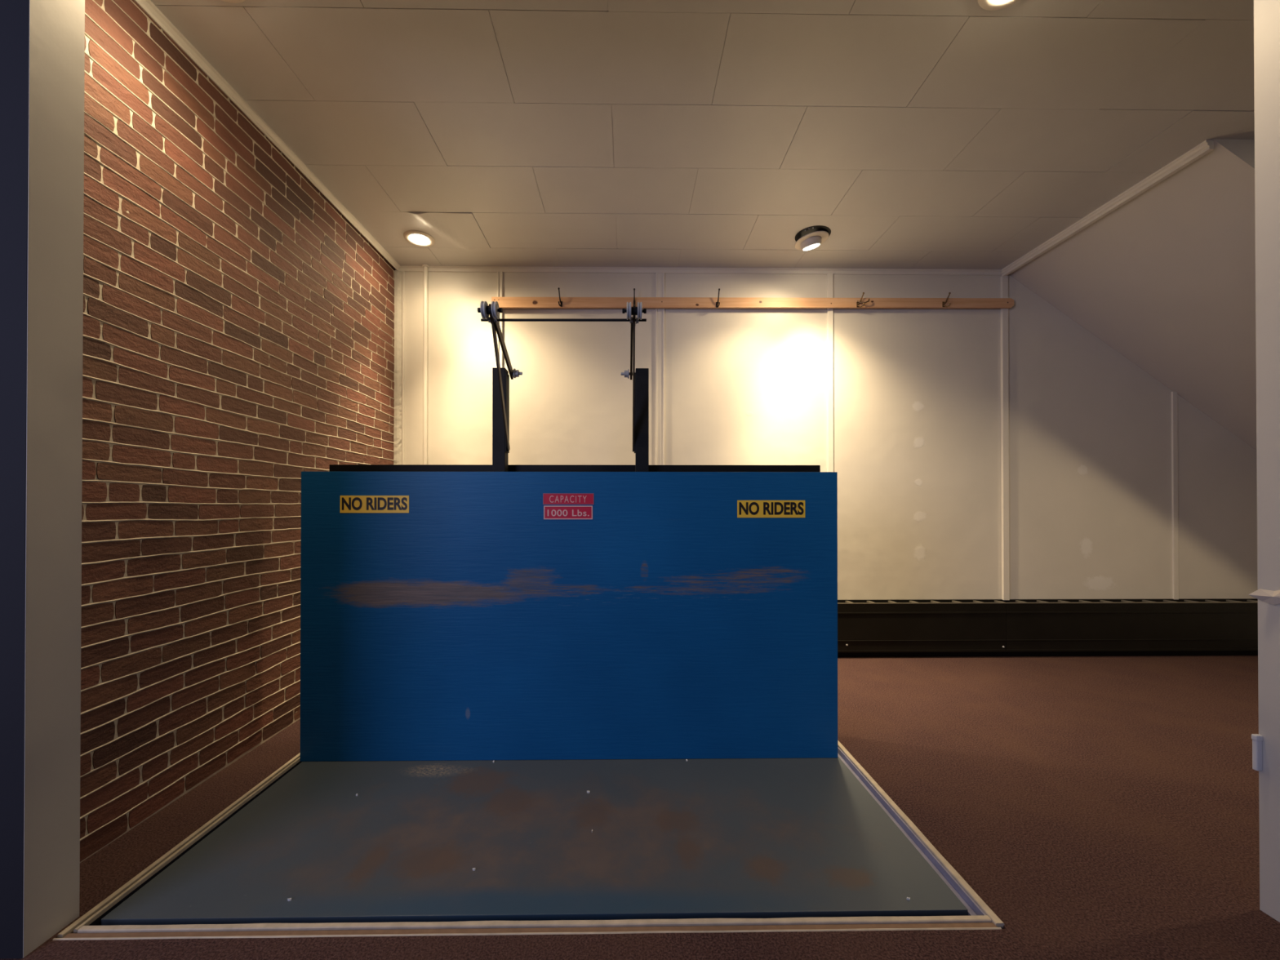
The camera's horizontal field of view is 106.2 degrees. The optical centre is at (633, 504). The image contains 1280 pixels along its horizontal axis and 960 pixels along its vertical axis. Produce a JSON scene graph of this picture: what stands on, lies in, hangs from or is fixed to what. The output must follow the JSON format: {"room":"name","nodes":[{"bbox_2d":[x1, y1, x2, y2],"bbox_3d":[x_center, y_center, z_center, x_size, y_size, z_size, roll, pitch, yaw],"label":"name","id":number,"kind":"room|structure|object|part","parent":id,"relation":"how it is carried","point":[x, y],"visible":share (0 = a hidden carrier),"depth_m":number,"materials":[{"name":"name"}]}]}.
{"room":"storage room","nodes":[
{"label":"storage room","id":0,"kind":"room"},
{"bbox_2d":[0,0,29,958],"bbox_3d":[-2.842,-0.349,1.201,2.748,2.977,0.118,0,0,-1],"label":"wall","id":1,"kind":"structure","parent":0,"point":[14,14],"depth_m":1.16,"materials":[{"name":"blue paint"}]},
{"bbox_2d":[22,0,84,958],"bbox_3d":[-1.467,-0.174,1.219,0.002,2.527,0.118,0,0,-1],"label":"trim","id":2,"kind":"structure","parent":1,"relation":"attached to","point":[56,28],"depth_m":1.21,"materials":[{"name":"paint"}]},
{"bbox_2d":[62,915,997,937],"bbox_3d":[-0.241,1.093,1.248,2.354,0.016,0.018,0,0,-1],"label":"trim","id":3,"kind":"structure","parent":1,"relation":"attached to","point":[976,918],"depth_m":1.24,"materials":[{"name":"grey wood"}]},
{"bbox_2d":[80,0,395,862],"bbox_3d":[-1.785,-0.343,2.349,0.192,2.977,2.260,0,0,-1],"label":"wall","id":4,"kind":"structure","parent":0,"point":[238,327],"depth_m":1.86,"materials":[{"name":"red brick"}]},
{"bbox_2d":[133,0,399,270],"bbox_3d":[-1.684,-1.714,2.385,0.022,0.036,2.204,0,0,-1],"label":"trim","id":5,"kind":"structure","parent":4,"relation":"attached to","point":[147,6],"depth_m":2.09,"materials":[{"name":"paint"}]},
{"bbox_2d":[0,655,1279,959],"bbox_3d":[0.395,1.285,0.373,9.200,0.400,6.350,0,0,-1],"label":"floor","id":6,"kind":"structure","parent":0,"point":[1100,807],"depth_m":1.66,"materials":[{"name":"red carpet"}]},
{"bbox_2d":[57,752,300,937],"bbox_3d":[-1.455,1.096,1.803,0.014,0.017,1.184,0,0,-1],"label":"trim","id":7,"kind":"structure","parent":6,"relation":"on","point":[69,929],"depth_m":1.48,"materials":[{"name":"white wood"}]},
{"bbox_2d":[52,927,1001,940],"bbox_3d":[-0.255,1.094,1.219,2.397,0.014,0.007,0,0,-1],"label":"trim","id":8,"kind":"structure","parent":6,"relation":"on","point":[941,928],"depth_m":1.22,"materials":[{"name":"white wood"}]},
{"bbox_2d":[101,301,968,925],"bbox_3d":[-0.264,0.321,1.816,2.337,2.264,1.038,0,0,-1],"label":"lift","id":9,"kind":"object","parent":6,"relation":"on","point":[601,630],"visible":0.99,"depth_m":2.08,"materials":[{"name":"metal"}]},
{"bbox_3d":[-0.576,-0.523,2.069,0.010,0.559,0.331,0,0,-1],"label":"arm","id":10,"kind":"part","parent":9,"relation":"part of","materials":[{"name":"brown metal"}]},
{"bbox_3d":[-0.567,-0.678,2.109,0.011,0.186,0.310,0,0,-1],"label":"arm","id":11,"kind":"part","parent":9,"relation":"part of","materials":[{"name":"brown metal"}]},
{"bbox_3d":[-0.585,-0.423,2.222,0.006,0.365,0.055,0,0,-1],"label":"plate","id":12,"kind":"part","parent":9,"relation":"part of","materials":[{"name":"black metal"}]},
{"bbox_3d":[-0.285,-0.754,1.965,0.675,0.013,0.010,0,0,-1],"label":"tie rod","id":13,"kind":"part","parent":9,"relation":"part of","materials":[{"name":"black metal"}]},
{"bbox_3d":[-0.273,0.483,2.146,2.329,1.249,0.120,0,0,-1],"label":"panel","id":14,"kind":"part","parent":9,"relation":"part of","materials":[{"name":"blue paint"}]},
{"bbox_3d":[-0.271,0.461,2.284,2.320,1.295,0.030,0,0,-1],"label":"panel","id":15,"kind":"part","parent":9,"relation":"part of","materials":[{"name":"black paint"}]},
{"bbox_3d":[-0.009,-0.678,2.116,0.011,0.186,0.310,0,0,-1],"label":"arm","id":16,"kind":"part","parent":9,"relation":"part of","materials":[{"name":"brown metal"}]},
{"bbox_3d":[0.001,-0.523,2.077,0.010,0.559,0.331,0,0,-1],"label":"arm","id":17,"kind":"part","parent":9,"relation":"part of","materials":[{"name":"brown metal"}]},
{"bbox_3d":[0.006,-0.423,2.230,0.006,0.365,0.055,0,0,-1],"label":"plate","id":18,"kind":"part","parent":9,"relation":"part of","materials":[{"name":"black metal"}]},
{"bbox_2d":[837,740,1004,928],"bbox_3d":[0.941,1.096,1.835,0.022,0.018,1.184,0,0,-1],"label":"trim","id":19,"kind":"structure","parent":6,"relation":"on","point":[978,900],"depth_m":1.52,"materials":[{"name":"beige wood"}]},
{"bbox_2d":[150,0,1254,269],"bbox_3d":[1.573,-1.775,2.405,6.889,0.112,2.350,0,0,-1],"label":"ceiling","id":20,"kind":"structure","parent":0,"point":[922,134],"depth_m":2.13,"materials":[{"name":"tile"}]},
{"bbox_2d":[221,0,244,3],"bbox_3d":[-1.377,-1.725,1.566,0.188,0.026,0.188,0,0,-1],"label":"recessed light","id":21,"kind":"object","parent":20,"relation":"in","point":[227,1],"visible":1,"depth_m":1.65,"materials":[{"name":"white"}]},
{"bbox_2d":[403,230,435,246],"bbox_3d":[-1.391,-1.717,3.119,0.188,0.026,0.188,0,0,-1],"label":"recessed light","id":22,"kind":"object","parent":20,"relation":"in","point":[420,238],"visible":1,"depth_m":3.10,"materials":[{"name":"white"}]},
{"bbox_3d":[-1.391,-1.716,3.119,0.120,0.025,0.120,0,0,-1],"label":"bulb","id":23,"kind":"part","parent":22,"relation":"part of","materials":[{"name":"white glass"}]},
{"bbox_2d":[794,225,831,250],"bbox_3d":[1.150,-1.698,3.095,0.220,0.085,0.241,0,0,-1],"label":"light","id":24,"kind":"object","parent":20,"relation":"attached to","point":[810,237],"visible":1,"depth_m":3.06,"materials":[{"name":"black paint"}]},
{"bbox_3d":[1.152,-1.678,3.118,0.100,0.045,0.101,0,0,-1],"label":"bulb","id":25,"kind":"part","parent":24,"relation":"part of","materials":[{"name":"white glass"}]},
{"bbox_2d":[977,0,1019,10],"bbox_3d":[1.254,-1.725,1.591,0.188,0.026,0.188,0,0,-1],"label":"recessed light","id":26,"kind":"object","parent":20,"relation":"in","point":[988,5],"visible":1,"depth_m":1.66,"materials":[{"name":"white"}]},
{"bbox_2d":[404,271,1257,599],"bbox_3d":[1.563,-0.337,3.573,6.780,2.977,0.100,0,0,-1],"label":"wall","id":27,"kind":"structure","parent":0,"point":[917,392],"depth_m":3.53,"materials":[{"name":"paint"}]},
{"bbox_2d":[393,270,402,464],"bbox_3d":[-1.708,-0.294,3.464,0.079,2.791,0.014,0,0,-23],"label":"trim","id":28,"kind":"structure","parent":27,"relation":"attached to","point":[397,274],"depth_m":3.47,"materials":[{"name":"paint"}]},
{"bbox_2d":[401,271,404,464],"bbox_3d":[-1.669,-0.294,3.474,0.014,2.791,0.012,0,0,-1],"label":"trim","id":29,"kind":"structure","parent":27,"relation":"attached to","point":[403,272],"depth_m":3.47,"materials":[{"name":"paint"}]},
{"bbox_2d":[422,264,429,464],"bbox_3d":[-1.504,-0.312,3.464,0.046,2.826,0.046,0,0,-1],"label":"pipe","id":30,"kind":"object","parent":27,"relation":"attached to","point":[425,267],"visible":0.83,"depth_m":3.46,"materials":[{"name":"metal"}]},
{"bbox_2d":[497,271,502,367],"bbox_3d":[-0.972,-0.494,3.484,0.038,2.391,0.013,0,0,-1],"label":"trim","id":31,"kind":"structure","parent":27,"relation":"attached to","point":[500,274],"depth_m":3.48,"materials":[{"name":"paint"}]},
{"bbox_2d":[655,272,664,465],"bbox_3d":[0.194,-0.494,3.499,0.065,2.391,0.013,0,0,-1],"label":"trim","id":32,"kind":"structure","parent":27,"relation":"attached to","point":[660,277],"depth_m":3.50,"materials":[{"name":"paint"}]},
{"bbox_2d":[398,266,1001,275],"bbox_3d":[0.499,-1.708,3.508,4.410,0.036,0.016,0,0,-1],"label":"trim","id":33,"kind":"structure","parent":27,"relation":"attached to","point":[406,268],"depth_m":3.51,"materials":[{"name":"paint"}]},
{"bbox_2d":[491,287,1013,308],"bbox_3d":[0.878,-1.481,3.466,3.798,0.126,0.065,0,0,-1],"label":"coat rack","id":34,"kind":"object","parent":27,"relation":"attached to","point":[559,302],"visible":0.98,"depth_m":3.48,"materials":[{"name":"brown wood"}]},
{"bbox_2d":[826,273,833,471],"bbox_3d":[1.440,-0.494,3.515,0.040,2.391,0.014,0,0,-1],"label":"trim","id":35,"kind":"structure","parent":27,"relation":"attached to","point":[829,276],"depth_m":3.51,"materials":[{"name":"paint"}]},
{"bbox_2d":[1000,275,1009,599],"bbox_3d":[2.728,-0.489,3.529,0.044,2.381,0.020,0,0,-1],"label":"trim","id":36,"kind":"structure","parent":27,"relation":"attached to","point":[1004,279],"depth_m":3.52,"materials":[{"name":"paint"}]},
{"bbox_2d":[837,598,1257,657],"bbox_3d":[1.730,0.899,3.474,6.350,0.404,0.087,0,0,-1],"label":"baseboard heater","id":37,"kind":"object","parent":27,"relation":"attached to","point":[895,628],"visible":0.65,"depth_m":3.45,"materials":[{"name":"metal"}]},
{"bbox_2d":[837,600,1257,604],"bbox_3d":[1.730,0.708,3.472,6.350,0.010,0.074,0,0,-1],"label":"grille","id":38,"kind":"object","parent":37,"relation":"attached to","point":[839,602],"depth_m":3.49,"materials":[{"name":"black metal"}]},
{"bbox_3d":[1.729,0.874,3.513,6.350,0.354,0.009,0,0,-1],"label":"plate","id":39,"kind":"part","parent":37,"relation":"part of","materials":[{"name":"metal"}]},
{"bbox_2d":[1171,391,1178,599],"bbox_3d":[3.998,-0.066,3.547,0.036,1.535,0.012,0,0,-1],"label":"trim","id":40,"kind":"structure","parent":27,"relation":"attached to","point":[1174,394],"depth_m":3.54,"materials":[{"name":"paint"}]},
{"bbox_2d":[1008,138,1256,449],"bbox_3d":[3.849,-0.965,2.921,2.224,1.588,1.268,0,0,-1],"label":"sloped ceiling","id":41,"kind":"structure","parent":0,"point":[1166,278],"depth_m":2.98,"materials":[{"name":"paint"}]},
{"bbox_2d":[1000,139,1213,275],"bbox_3d":[2.729,-1.706,2.913,0.038,0.046,1.264,0,0,-1],"label":"trim","id":42,"kind":"structure","parent":41,"relation":"attached to","point":[1206,146],"depth_m":2.70,"materials":[{"name":"paint"}]},
{"bbox_3d":[3.339,-0.349,1.260,3.289,2.977,0.119,0,0,-1],"label":"wall","id":43,"kind":"structure","parent":0,"visible":0},
{"bbox_2d":[1251,733,1262,770],"bbox_3d":[1.674,0.666,1.289,0.019,0.096,0.013,0,0,-1],"label":"hinge","id":44,"kind":"object","parent":43,"relation":"attached to","point":[1257,739],"visible":1,"depth_m":1.28,"materials":[{"name":"white plastic"}]},
{"bbox_2d":[1248,588,1279,604],"bbox_3d":[1.678,0.241,1.254,0.014,0.046,0.091,0,0,-15],"label":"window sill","id":45,"kind":"structure","parent":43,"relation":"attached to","point":[1273,597],"depth_m":1.27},
{"bbox_2d":[1253,0,1279,922],"bbox_3d":[1.689,-0.174,1.238,0.011,2.527,0.120,0,0,-1],"label":"trim","id":46,"kind":"structure","parent":43,"relation":"attached to","point":[1266,12],"depth_m":1.27,"materials":[{"name":"paint"}]}
]}

